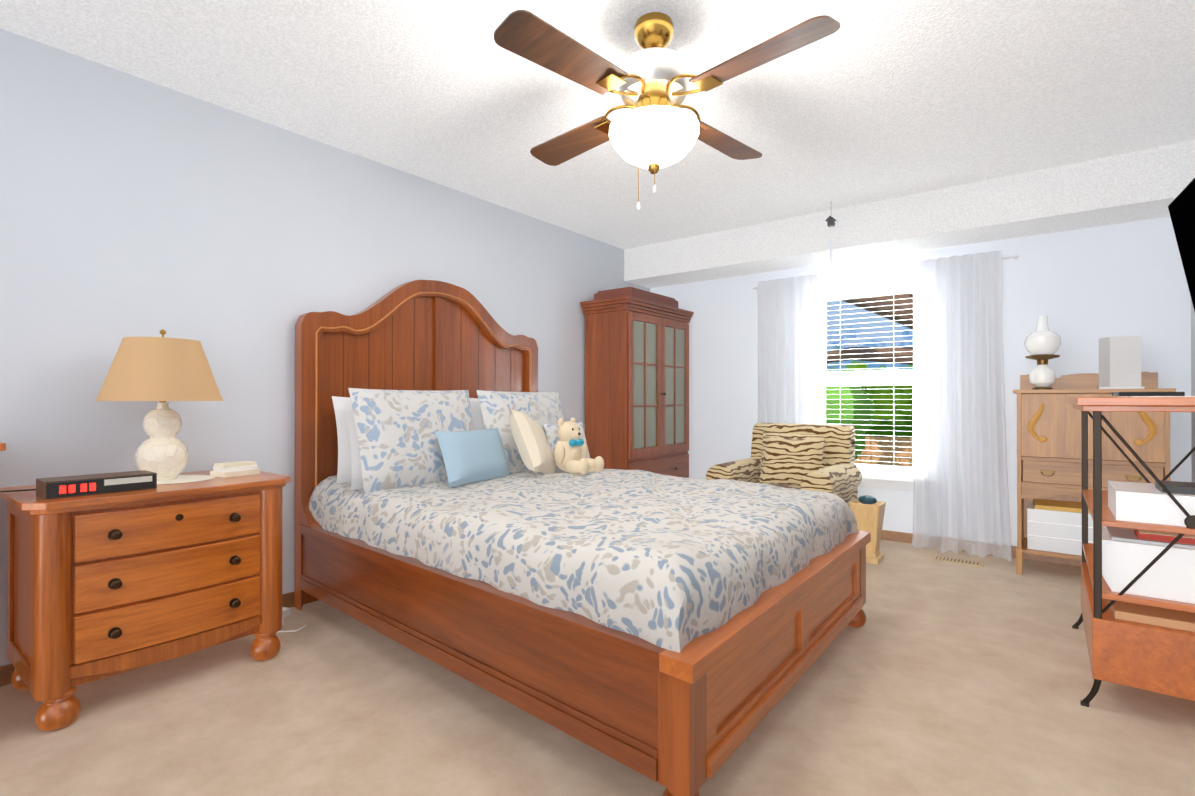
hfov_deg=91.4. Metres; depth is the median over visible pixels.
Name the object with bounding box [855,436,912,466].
fence
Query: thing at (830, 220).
hanging ornament
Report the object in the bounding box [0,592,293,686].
baseboard
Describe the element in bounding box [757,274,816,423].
curtain
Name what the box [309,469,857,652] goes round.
comforter
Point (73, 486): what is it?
clock radio
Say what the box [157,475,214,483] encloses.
doily
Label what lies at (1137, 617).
etagere shelf
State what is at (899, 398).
backdrop
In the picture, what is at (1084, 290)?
wall
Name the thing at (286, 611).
cord
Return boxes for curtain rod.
[753,255,1018,290]
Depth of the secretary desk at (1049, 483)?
3.47 m
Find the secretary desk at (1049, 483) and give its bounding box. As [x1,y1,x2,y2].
[1013,371,1175,574]
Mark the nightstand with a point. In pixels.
(100, 586)
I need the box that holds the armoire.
[580,287,693,477]
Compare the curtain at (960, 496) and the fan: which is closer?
the fan
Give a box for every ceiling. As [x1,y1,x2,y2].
[0,0,1194,249]
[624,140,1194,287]
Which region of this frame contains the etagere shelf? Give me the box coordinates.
[1069,392,1194,706]
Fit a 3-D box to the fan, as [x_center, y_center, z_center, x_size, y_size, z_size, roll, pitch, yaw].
[0.208,-1.038,2.154,1.024,0.689,1.024,0,0,1]
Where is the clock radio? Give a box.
[36,470,156,499]
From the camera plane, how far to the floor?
1.93 m
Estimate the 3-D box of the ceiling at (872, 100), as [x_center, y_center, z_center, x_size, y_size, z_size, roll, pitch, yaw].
[0.285,-1.433,2.336,4.040,0.100,5.940,0,0,38]
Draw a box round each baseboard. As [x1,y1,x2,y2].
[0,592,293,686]
[881,530,1081,565]
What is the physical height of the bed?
1.810 m
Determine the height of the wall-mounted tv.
0.641 m
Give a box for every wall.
[0,28,649,665]
[650,217,1191,546]
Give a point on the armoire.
(636, 378)
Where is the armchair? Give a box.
[706,423,861,505]
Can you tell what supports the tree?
on the ground
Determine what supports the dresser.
on the floor
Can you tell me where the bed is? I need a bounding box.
[294,280,870,795]
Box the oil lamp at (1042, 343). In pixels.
[1024,315,1060,389]
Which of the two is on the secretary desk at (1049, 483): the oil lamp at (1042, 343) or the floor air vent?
the oil lamp at (1042, 343)
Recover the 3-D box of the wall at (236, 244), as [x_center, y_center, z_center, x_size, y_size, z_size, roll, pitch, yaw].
[-1.266,-0.149,3.530,0.120,2.460,5.940,0,0,38]
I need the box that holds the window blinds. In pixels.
[820,286,914,468]
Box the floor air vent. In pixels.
[932,556,983,566]
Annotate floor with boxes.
[0,540,1194,795]
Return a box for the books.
[210,461,259,477]
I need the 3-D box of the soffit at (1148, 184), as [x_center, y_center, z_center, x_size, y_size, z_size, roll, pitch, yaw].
[1.889,-1.231,4.413,3.800,0.290,0.450,0,0,38]
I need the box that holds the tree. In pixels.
[826,292,912,459]
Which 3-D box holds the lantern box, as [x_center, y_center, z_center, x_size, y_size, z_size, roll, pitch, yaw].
[3.111,-0.207,3.472,0.200,0.310,0.180,0,0,38]
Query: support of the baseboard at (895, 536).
attached to the wall at (1084, 290)
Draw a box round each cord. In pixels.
[0,489,35,491]
[278,607,306,631]
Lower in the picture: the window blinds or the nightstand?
the nightstand
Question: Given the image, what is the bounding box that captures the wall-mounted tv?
[1168,178,1194,311]
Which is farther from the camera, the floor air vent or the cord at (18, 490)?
the floor air vent
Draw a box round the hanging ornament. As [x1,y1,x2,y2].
[825,216,836,271]
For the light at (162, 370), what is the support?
on the doily
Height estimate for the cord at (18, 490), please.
0.774 m
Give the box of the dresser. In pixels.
[0,442,5,450]
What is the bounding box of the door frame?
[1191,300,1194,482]
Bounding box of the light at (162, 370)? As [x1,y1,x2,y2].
[96,329,222,480]
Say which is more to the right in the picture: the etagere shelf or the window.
the etagere shelf
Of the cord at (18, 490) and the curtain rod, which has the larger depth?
the curtain rod
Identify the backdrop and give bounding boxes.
[827,292,912,466]
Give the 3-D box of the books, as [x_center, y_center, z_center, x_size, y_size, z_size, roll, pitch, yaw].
[-1.560,0.305,2.510,0.119,0.053,0.156,0,0,32]
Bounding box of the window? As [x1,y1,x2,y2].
[817,280,914,490]
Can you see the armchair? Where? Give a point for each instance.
(816, 457)
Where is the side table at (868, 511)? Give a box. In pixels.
[849,495,885,564]
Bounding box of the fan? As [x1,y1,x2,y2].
[494,10,839,209]
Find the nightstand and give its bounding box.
[0,470,290,730]
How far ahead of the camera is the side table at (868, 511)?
3.83 m
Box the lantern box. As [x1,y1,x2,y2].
[1097,336,1143,388]
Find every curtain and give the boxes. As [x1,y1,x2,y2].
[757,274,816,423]
[911,250,1011,560]

